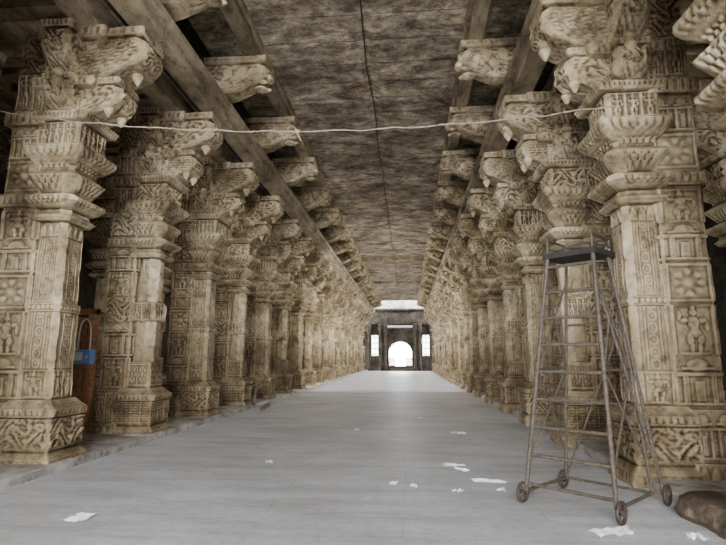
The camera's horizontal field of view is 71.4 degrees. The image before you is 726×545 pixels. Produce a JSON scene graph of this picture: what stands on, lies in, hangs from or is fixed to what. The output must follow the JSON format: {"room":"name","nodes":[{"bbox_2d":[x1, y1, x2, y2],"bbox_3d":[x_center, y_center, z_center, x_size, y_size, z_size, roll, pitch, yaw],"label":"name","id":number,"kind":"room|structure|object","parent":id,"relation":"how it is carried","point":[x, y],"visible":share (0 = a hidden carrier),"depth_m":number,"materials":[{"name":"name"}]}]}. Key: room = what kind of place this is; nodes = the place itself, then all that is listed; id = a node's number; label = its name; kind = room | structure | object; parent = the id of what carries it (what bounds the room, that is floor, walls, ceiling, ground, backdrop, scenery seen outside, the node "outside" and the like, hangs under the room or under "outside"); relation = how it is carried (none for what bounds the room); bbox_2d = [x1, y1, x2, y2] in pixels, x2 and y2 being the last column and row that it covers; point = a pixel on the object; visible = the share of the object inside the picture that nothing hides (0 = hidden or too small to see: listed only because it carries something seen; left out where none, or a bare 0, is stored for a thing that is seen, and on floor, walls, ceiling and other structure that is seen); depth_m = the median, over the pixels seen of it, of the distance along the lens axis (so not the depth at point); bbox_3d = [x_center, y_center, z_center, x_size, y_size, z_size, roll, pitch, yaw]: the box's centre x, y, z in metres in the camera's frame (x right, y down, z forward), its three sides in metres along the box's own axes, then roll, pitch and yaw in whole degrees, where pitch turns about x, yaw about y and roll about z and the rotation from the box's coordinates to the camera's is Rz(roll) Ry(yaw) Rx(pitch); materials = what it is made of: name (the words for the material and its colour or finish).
{"room":"house of worship","nodes":[
{"label":"house of worship","id":0,"kind":"room"},
{"bbox_2d":[0,150,171,378],"bbox_3d":[-7.747,2.716,29.248,0.300,7.600,71.010,-1,-10,5],"label":"wall","id":1,"kind":"structure","parent":0,"point":[87,284],"depth_m":16.09,"materials":[{"name":"stone"}]},
{"bbox_2d":[0,0,315,250],"bbox_3d":[-4.978,-0.960,28.805,5.800,0.500,69.400,-1,-10,5],"label":"ceiling","id":2,"kind":"structure","parent":0,"point":[13,13],"depth_m":9.27,"materials":[{"name":"stone"}]},
{"bbox_2d":[103,0,333,269],"bbox_3d":[-2.218,-1.601,28.668,0.340,1.320,69.400,-1,-10,5],"label":"wall","id":3,"kind":"structure","parent":0,"point":[184,25],"depth_m":11.09,"materials":[{"name":"stone"}]},
{"bbox_2d":[188,0,531,300],"bbox_3d":[1.485,-2.428,28.327,7.800,0.363,69.100,-1,-10,5],"label":"ceiling","id":4,"kind":"structure","parent":0,"point":[315,48],"depth_m":13.50,"materials":[{"name":"stone"}]},
{"bbox_2d":[359,0,399,298],"bbox_3d":[1.540,-2.252,28.241,0.089,0.029,69.001,-1,-10,5],"label":"conduit","id":5,"kind":"object","parent":4,"relation":"attached to","point":[359,0],"depth_m":13.79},
{"bbox_2d":[361,256,424,283],"bbox_3d":[2.609,-0.021,40.953,4.600,0.300,11.900,-1,-10,5],"label":"cross beam","id":6,"kind":"structure","parent":4,"relation":"attached to","point":[384,258],"depth_m":35.22,"materials":[{"name":"stone"}]},
{"bbox_2d":[0,371,725,544],"bbox_3d":[1.924,7.306,32.699,30.000,0.300,121.000,-1,-10,5],"label":"floor","id":7,"kind":"structure","parent":0,"point":[327,482],"depth_m":6.37,"materials":[{"name":"stone"}]},
{"bbox_2d":[0,0,226,463],"bbox_3d":[-4.106,-1.196,8.158,3.637,8.280,1.463,-1,-10,8],"label":"stone pillar","id":8,"kind":"structure","parent":7,"relation":"on","point":[70,71],"depth_m":7.95,"materials":[{"name":"stone"}]},
{"bbox_2d":[87,54,274,433],"bbox_3d":[-3.855,-0.709,11.037,3.646,8.280,1.463,-1,-10,8],"label":"stone pillar","id":9,"kind":"structure","parent":7,"relation":"on","point":[155,165],"depth_m":10.85,"materials":[{"name":"stone"}]},
{"bbox_2d":[0,370,367,489],"bbox_3d":[-5.043,6.367,28.375,5.130,0.148,70.980,-1,-10,5],"label":"platform","id":10,"kind":"object","parent":7,"relation":"on","point":[97,445],"visible":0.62,"depth_m":9.18,"materials":[{"name":"stone"}]},
{"bbox_2d":[0,51,6,76],"bbox_3d":[-7.734,-0.579,8.420,2.521,6.950,1.092,-1,-10,5],"label":"pillar","id":11,"kind":"structure","parent":10,"relation":"on","point":[3,57],"depth_m":9.14,"materials":[{"name":"stone"}]},
{"bbox_2d":[0,116,11,177],"bbox_3d":[-7.479,-0.092,11.298,2.521,6.950,1.092,-1,-10,5],"label":"pillar","id":12,"kind":"structure","parent":10,"relation":"on","point":[5,132],"depth_m":11.48,"materials":[{"name":"stone"}]},
{"bbox_2d":[71,309,100,432],"bbox_3d":[-6.145,2.004,10.469,1.200,2.500,0.120,-1,-10,5],"label":"door","id":13,"kind":"structure","parent":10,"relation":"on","point":[88,383],"depth_m":10.41,"materials":[{"name":"brown wood"}]},
{"bbox_2d":[73,319,95,363],"bbox_3d":[-5.702,1.408,10.350,0.400,0.935,0.194,-1,-10,5],"label":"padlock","id":14,"kind":"object","parent":13,"relation":"attached to","point":[82,356],"visible":1,"depth_m":10.24,"materials":[{"name":"blue plastic"}]},
{"bbox_2d":[75,162,117,401],"bbox_3d":[-7.223,0.395,14.176,2.521,6.950,1.092,-1,-10,5],"label":"pillar","id":15,"kind":"structure","parent":10,"relation":"on","point":[99,252],"depth_m":13.94,"materials":[{"name":"stone"}]},
{"bbox_2d":[158,225,174,385],"bbox_3d":[-6.968,0.881,17.054,2.521,6.950,1.092,-1,-10,5],"label":"pillar","id":16,"kind":"structure","parent":10,"relation":"on","point":[167,272],"depth_m":16.94,"materials":[{"name":"stone"}]},
{"bbox_2d":[162,116,300,416],"bbox_3d":[-3.595,-0.223,13.914,3.637,8.280,1.463,-1,-10,8],"label":"stone pillar","id":17,"kind":"structure","parent":7,"relation":"on","point":[215,198],"depth_m":13.69,"materials":[{"name":"stone"}]},
{"bbox_2d":[252,383,269,410],"bbox_3d":[-3.294,3.966,16.203,0.440,0.780,1.206,0,-10,0],"label":"wooden beams","id":18,"kind":"structure","parent":7,"relation":"on","point":[261,408],"depth_m":16.05,"materials":[{"name":"brown wood"}]},
{"bbox_2d":[213,157,318,405],"bbox_3d":[-3.344,0.264,16.793,3.646,8.280,1.463,-1,-10,8],"label":"stone pillar","id":19,"kind":"structure","parent":7,"relation":"on","point":[253,226],"depth_m":16.57,"materials":[{"name":"stone"}]},
{"bbox_2d":[245,186,330,398],"bbox_3d":[-3.084,0.751,19.670,3.637,8.280,1.463,-1,-10,8],"label":"stone pillar","id":20,"kind":"structure","parent":7,"relation":"on","point":[277,246],"depth_m":19.43,"materials":[{"name":"stone"}]},
{"bbox_2d":[270,208,340,392],"bbox_3d":[-2.833,1.238,22.549,3.646,8.280,1.463,-1,-10,8],"label":"stone pillar","id":21,"kind":"structure","parent":7,"relation":"on","point":[322,217],"depth_m":22.35,"materials":[{"name":"stone"}]},
{"bbox_2d":[287,225,347,388],"bbox_3d":[-2.574,1.724,25.426,3.637,8.280,1.463,-1,-10,8],"label":"stone pillar","id":22,"kind":"structure","parent":7,"relation":"on","point":[331,233],"depth_m":25.20,"materials":[{"name":"stone"}]},
{"bbox_2d":[302,238,353,385],"bbox_3d":[-2.323,2.211,28.304,3.646,8.280,1.463,-1,-10,8],"label":"stone pillar","id":23,"kind":"structure","parent":7,"relation":"on","point":[340,246],"depth_m":28.12,"materials":[{"name":"stone"}]},
{"bbox_2d":[0,0,381,313],"bbox_3d":[-3.443,-1.401,28.743,5.480,1.650,69.392,-1,-10,5],"label":"beam","id":24,"kind":"structure","parent":23,"relation":"on","point":[180,59],"depth_m":10.78,"materials":[{"name":"brown wood"}]},
{"bbox_2d":[312,249,358,382],"bbox_3d":[-2.067,2.698,31.182,3.646,8.280,1.463,-1,-10,8],"label":"stone pillar","id":25,"kind":"structure","parent":7,"relation":"on","point":[318,350],"depth_m":30.93,"materials":[{"name":"stone"}]},
{"bbox_2d":[321,258,362,380],"bbox_3d":[-1.812,3.185,34.060,3.646,8.280,1.463,-1,-10,8],"label":"stone pillar","id":26,"kind":"structure","parent":7,"relation":"on","point":[340,283],"depth_m":33.96,"materials":[{"name":"stone"}]},
{"bbox_2d":[328,266,366,378],"bbox_3d":[-1.556,3.672,36.938,3.646,8.280,1.463,-1,-10,8],"label":"stone pillar","id":27,"kind":"structure","parent":7,"relation":"on","point":[332,348],"depth_m":36.69,"materials":[{"name":"stone"}]},
{"bbox_2d":[335,273,369,376],"bbox_3d":[-1.301,4.158,39.816,3.646,8.280,1.463,-1,-10,8],"label":"stone pillar","id":28,"kind":"structure","parent":7,"relation":"on","point":[360,279],"depth_m":39.78,"materials":[{"name":"stone"}]},
{"bbox_2d":[340,278,371,375],"bbox_3d":[-1.046,4.645,42.694,3.646,8.280,1.463,-1,-10,8],"label":"stone pillar","id":29,"kind":"structure","parent":7,"relation":"on","point":[343,352],"depth_m":42.45,"materials":[{"name":"stone"}]},
{"bbox_2d":[344,283,373,374],"bbox_3d":[-0.790,5.132,45.572,3.646,8.280,1.463,-1,-10,8],"label":"stone pillar","id":30,"kind":"structure","parent":7,"relation":"on","point":[366,289],"depth_m":45.49,"materials":[{"name":"stone"}]},
{"bbox_2d":[348,288,375,373],"bbox_3d":[-0.535,5.619,48.450,3.646,8.280,1.463,-1,-10,8],"label":"stone pillar","id":31,"kind":"structure","parent":7,"relation":"on","point":[351,354],"depth_m":48.18,"materials":[{"name":"stone"}]},
{"bbox_2d":[352,292,377,372],"bbox_3d":[-0.280,6.105,51.328,3.646,8.280,1.463,-1,-10,8],"label":"stone pillar","id":32,"kind":"structure","parent":7,"relation":"on","point":[375,296],"depth_m":51.33,"materials":[{"name":"stone"}]},
{"bbox_2d":[355,295,379,371],"bbox_3d":[-0.024,6.592,54.206,3.646,8.280,1.463,-1,-10,8],"label":"stone pillar","id":33,"kind":"structure","parent":7,"relation":"on","point":[357,351],"depth_m":53.96,"materials":[{"name":"stone"}]},
{"bbox_2d":[358,298,380,370],"bbox_3d":[0.231,7.079,57.084,3.646,8.280,1.463,-1,-10,8],"label":"stone pillar","id":34,"kind":"structure","parent":7,"relation":"on","point":[379,301],"depth_m":57.10,"materials":[{"name":"stone"}]},
{"bbox_2d":[360,303,381,370],"bbox_3d":[0.486,7.566,59.962,3.646,8.280,1.463,-1,-10,8],"label":"stone pillar","id":35,"kind":"structure","parent":7,"relation":"on","point":[362,354],"depth_m":59.67,"materials":[{"name":"stone"}]},
{"bbox_2d":[63,417,708,540],"bbox_3d":[0.420,3.097,8.895,6.057,0.035,9.603,-1,-10,5],"label":"paper litter","id":36,"kind":"object","parent":7,"relation":"on","point":[621,530],"visible":1,"depth_m":5.02,"materials":[{"name":"white paper"}]},
{"bbox_2d":[416,303,434,371],"bbox_3d":[7.938,7.444,59.244,3.188,8.280,1.463,-1,-10,8],"label":"stone pillar","id":37,"kind":"structure","parent":7,"relation":"on","point":[417,304],"depth_m":59.19,"materials":[{"name":"stone"}]},
{"bbox_2d":[417,299,435,372],"bbox_3d":[7.716,6.969,56.434,3.157,8.280,1.480,-3,-10,16],"label":"stone pillar","id":38,"kind":"structure","parent":7,"relation":"on","point":[419,302],"depth_m":56.00,"materials":[{"name":"stone"}]},
{"bbox_2d":[418,0,714,311],"bbox_3d":[6.439,-1.545,27.891,5.480,1.650,69.392,-1,-10,5],"label":"beam","id":39,"kind":"structure","parent":38,"relation":"on","point":[526,66],"depth_m":10.58,"materials":[{"name":"brown wood"}]},
{"bbox_2d":[417,297,437,373],"bbox_3d":[7.427,6.471,53.488,3.188,8.280,1.463,-1,-10,8],"label":"stone pillar","id":40,"kind":"structure","parent":7,"relation":"on","point":[420,299],"depth_m":53.44,"materials":[{"name":"stone"}]},
{"bbox_2d":[418,292,439,373],"bbox_3d":[7.205,5.995,50.678,3.157,8.280,1.480,-3,-10,16],"label":"stone pillar","id":41,"kind":"structure","parent":7,"relation":"on","point":[419,294],"depth_m":50.25,"materials":[{"name":"stone"}]},
{"bbox_2d":[418,288,441,375],"bbox_3d":[6.916,5.497,47.732,3.188,8.280,1.463,-1,-10,8],"label":"stone pillar","id":42,"kind":"structure","parent":7,"relation":"on","point":[424,292],"depth_m":47.70,"materials":[{"name":"stone"}]},
{"bbox_2d":[419,285,443,376],"bbox_3d":[6.694,5.022,44.922,3.157,8.280,1.480,-3,-10,16],"label":"stone pillar","id":43,"kind":"structure","parent":7,"relation":"on","point":[441,347],"depth_m":44.45,"materials":[{"name":"stone"}]},
{"bbox_2d":[420,278,446,377],"bbox_3d":[6.405,4.524,41.976,3.188,8.280,1.463,-1,-10,8],"label":"stone pillar","id":44,"kind":"structure","parent":7,"relation":"on","point":[423,283],"depth_m":41.96,"materials":[{"name":"stone"}]},
{"bbox_2d":[421,272,449,379],"bbox_3d":[6.184,4.048,39.166,3.157,8.280,1.480,-3,-10,16],"label":"stone pillar","id":45,"kind":"structure","parent":7,"relation":"on","point":[428,277],"depth_m":38.72,"materials":[{"name":"stone"}]},
{"bbox_2d":[422,265,453,380],"bbox_3d":[5.895,3.550,36.220,3.188,8.280,1.463,-1,-10,8],"label":"stone pillar","id":46,"kind":"structure","parent":7,"relation":"on","point":[430,271],"depth_m":36.16,"materials":[{"name":"stone"}]},
{"bbox_2d":[423,257,457,382],"bbox_3d":[5.673,3.075,33.410,3.157,8.280,1.480,-3,-10,16],"label":"stone pillar","id":47,"kind":"structure","parent":7,"relation":"on","point":[435,264],"depth_m":32.97,"materials":[{"name":"stone"}]},
{"bbox_2d":[424,247,463,385],"bbox_3d":[5.384,2.577,30.464,3.188,8.280,1.463,-1,-10,8],"label":"stone pillar","id":48,"kind":"structure","parent":7,"relation":"on","point":[434,254],"depth_m":30.14,"materials":[{"name":"stone"}]},
{"bbox_2d":[426,236,469,388],"bbox_3d":[5.162,2.101,27.654,3.157,8.280,1.480,-3,-10,16],"label":"stone pillar","id":49,"kind":"structure","parent":7,"relation":"on","point":[437,243],"depth_m":27.31,"materials":[{"name":"stone"}]},
{"bbox_2d":[428,222,478,392],"bbox_3d":[4.873,1.603,24.708,3.188,8.280,1.463,-1,-10,8],"label":"stone pillar","id":50,"kind":"structure","parent":7,"relation":"on","point":[443,230],"depth_m":24.39,"materials":[{"name":"stone"}]},
{"bbox_2d":[431,204,489,397],"bbox_3d":[4.651,1.128,21.898,3.157,8.280,1.480,-3,-10,16],"label":"stone pillar","id":51,"kind":"structure","parent":7,"relation":"on","point":[447,213],"depth_m":21.53,"materials":[{"name":"stone"}]},
{"bbox_2d":[434,181,505,403],"bbox_3d":[4.362,0.629,18.952,3.188,8.280,1.463,-1,-10,8],"label":"stone pillar","id":52,"kind":"structure","parent":7,"relation":"on","point":[453,192],"depth_m":18.61,"materials":[{"name":"stone"}]},
{"bbox_2d":[287,259,480,264],"bbox_3d":[0.762,-0.372,19.593,7.608,0.150,0.046,-1,-10,7],"label":"rope","id":53,"kind":"object","parent":52,"relation":"attached to","point":[469,259],"visible":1,"depth_m":19.65,"materials":[{"name":"beige fabric"}]},
{"bbox_2d":[439,149,526,412],"bbox_3d":[4.141,0.154,16.142,3.157,8.280,1.480,-3,-10,16],"label":"stone pillar","id":54,"kind":"structure","parent":7,"relation":"on","point":[493,223],"depth_m":15.72,"materials":[{"name":"stone"}]},
{"bbox_2d":[445,105,561,425],"bbox_3d":[3.852,-0.344,13.196,3.188,8.280,1.463,-1,-10,8],"label":"stone pillar","id":55,"kind":"structure","parent":7,"relation":"on","point":[515,192],"depth_m":12.86,"materials":[{"name":"stone"}]},
{"bbox_2d":[455,37,622,446],"bbox_3d":[3.630,-0.819,10.386,3.157,8.280,1.480,-3,-10,16],"label":"stone pillar","id":56,"kind":"structure","parent":7,"relation":"on","point":[547,146],"depth_m":9.97,"materials":[{"name":"stone"}]},
{"bbox_2d":[451,379,725,502],"bbox_3d":[8.082,6.176,27.243,5.320,0.148,70.980,-1,-10,5],"label":"platform","id":57,"kind":"object","parent":7,"relation":"on","point":[598,450],"visible":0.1,"depth_m":6.25,"materials":[{"name":"stone"}]},
{"bbox_2d":[692,79,725,396],"bbox_3d":[7.451,-0.335,9.861,2.521,6.950,1.092,-1,-10,5],"label":"pillar","id":58,"kind":"structure","parent":57,"relation":"on","point":[711,140],"depth_m":10.02,"materials":[{"name":"stone"}]},
{"bbox_2d":[517,232,672,525],"bbox_3d":[2.566,1.080,5.833,1.293,3.014,1.200,9,-13,-41],"label":"ladder","id":59,"kind":"object","parent":7,"relation":"on","point":[588,255],"visible":1,"depth_m":5.69,"materials":[{"name":"metal"}]},
{"bbox_2d":[529,0,725,488],"bbox_3d":[3.341,-1.318,7.440,3.188,8.280,1.463,-1,-10,8],"label":"stone pillar","id":60,"kind":"structure","parent":7,"relation":"on","point":[627,55],"depth_m":6.96,"materials":[{"name":"stone"}]},
{"bbox_2d":[0,105,615,140],"bbox_3d":[-1.154,-2.189,7.183,9.132,0.705,0.070,-1,-10,5],"label":"rope","id":61,"kind":"object","parent":60,"relation":"attached to","point":[297,131],"visible":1,"depth_m":7.11,"materials":[{"name":"beige fabric"}]},
{"bbox_2d":[672,0,725,130],"bbox_3d":[3.119,-1.793,4.630,3.157,8.280,1.480,-3,-10,16],"label":"stone pillar","id":62,"kind":"structure","parent":7,"relation":"on","point":[704,21],"depth_m":4.71,"materials":[{"name":"stone"}]},
{"bbox_2d":[674,490,725,539],"bbox_3d":[3.662,2.327,4.824,0.963,0.220,1.189,0,-10,-2],"label":"rock","id":63,"kind":"object","parent":7,"relation":"on","point":[707,509],"visible":1,"depth_m":4.91,"materials":[{"name":"brown stone"}]},
{"bbox_2d":[363,300,433,370],"bbox_3d":[4.657,7.532,63.419,24.000,9.500,1.100,-1,-10,5],"label":"wall","id":64,"kind":"structure","parent":0,"point":[390,313],"depth_m":63.36,"materials":[{"name":"stone"}]},
{"bbox_2d":[388,325,411,327],"bbox_3d":[4.634,6.822,63.271,3.200,0.350,0.050,-1,-10,5],"label":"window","id":65,"kind":"structure","parent":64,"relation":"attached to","point":[407,325],"depth_m":63.26,"materials":[{"name":"plastic"}]},
{"bbox_2d":[389,358,411,365],"bbox_3d":[4.679,11.172,63.056,2.817,1.000,0.097,-1,-10,5],"label":"door","id":66,"kind":"structure","parent":64,"relation":"in","point":[391,360],"depth_m":63.02,"materials":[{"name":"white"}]},
{"bbox_2d":[488,61,554,186],"bbox_3d":[5.213,-1.710,28.027,0.340,1.320,69.400,-1,-10,5],"label":"wall","id":67,"kind":"structure","parent":0,"point":[549,66],"depth_m":10.56,"materials":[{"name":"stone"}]},
{"bbox_2d":[513,0,711,149],"bbox_3d":[7.973,-1.149,27.688,5.800,0.500,69.400,-1,-10,5],"label":"ceiling","id":68,"kind":"structure","parent":0,"point":[693,49],"depth_m":9.30,"materials":[{"name":"stone"}]},
{"bbox_2d":[701,185,725,400],"bbox_3d":[10.882,2.444,27.641,0.300,7.600,71.010,-1,-10,5],"label":"wall","id":69,"kind":"structure","parent":0,"point":[717,254],"depth_m":13.42,"materials":[{"name":"stone"}]}
]}

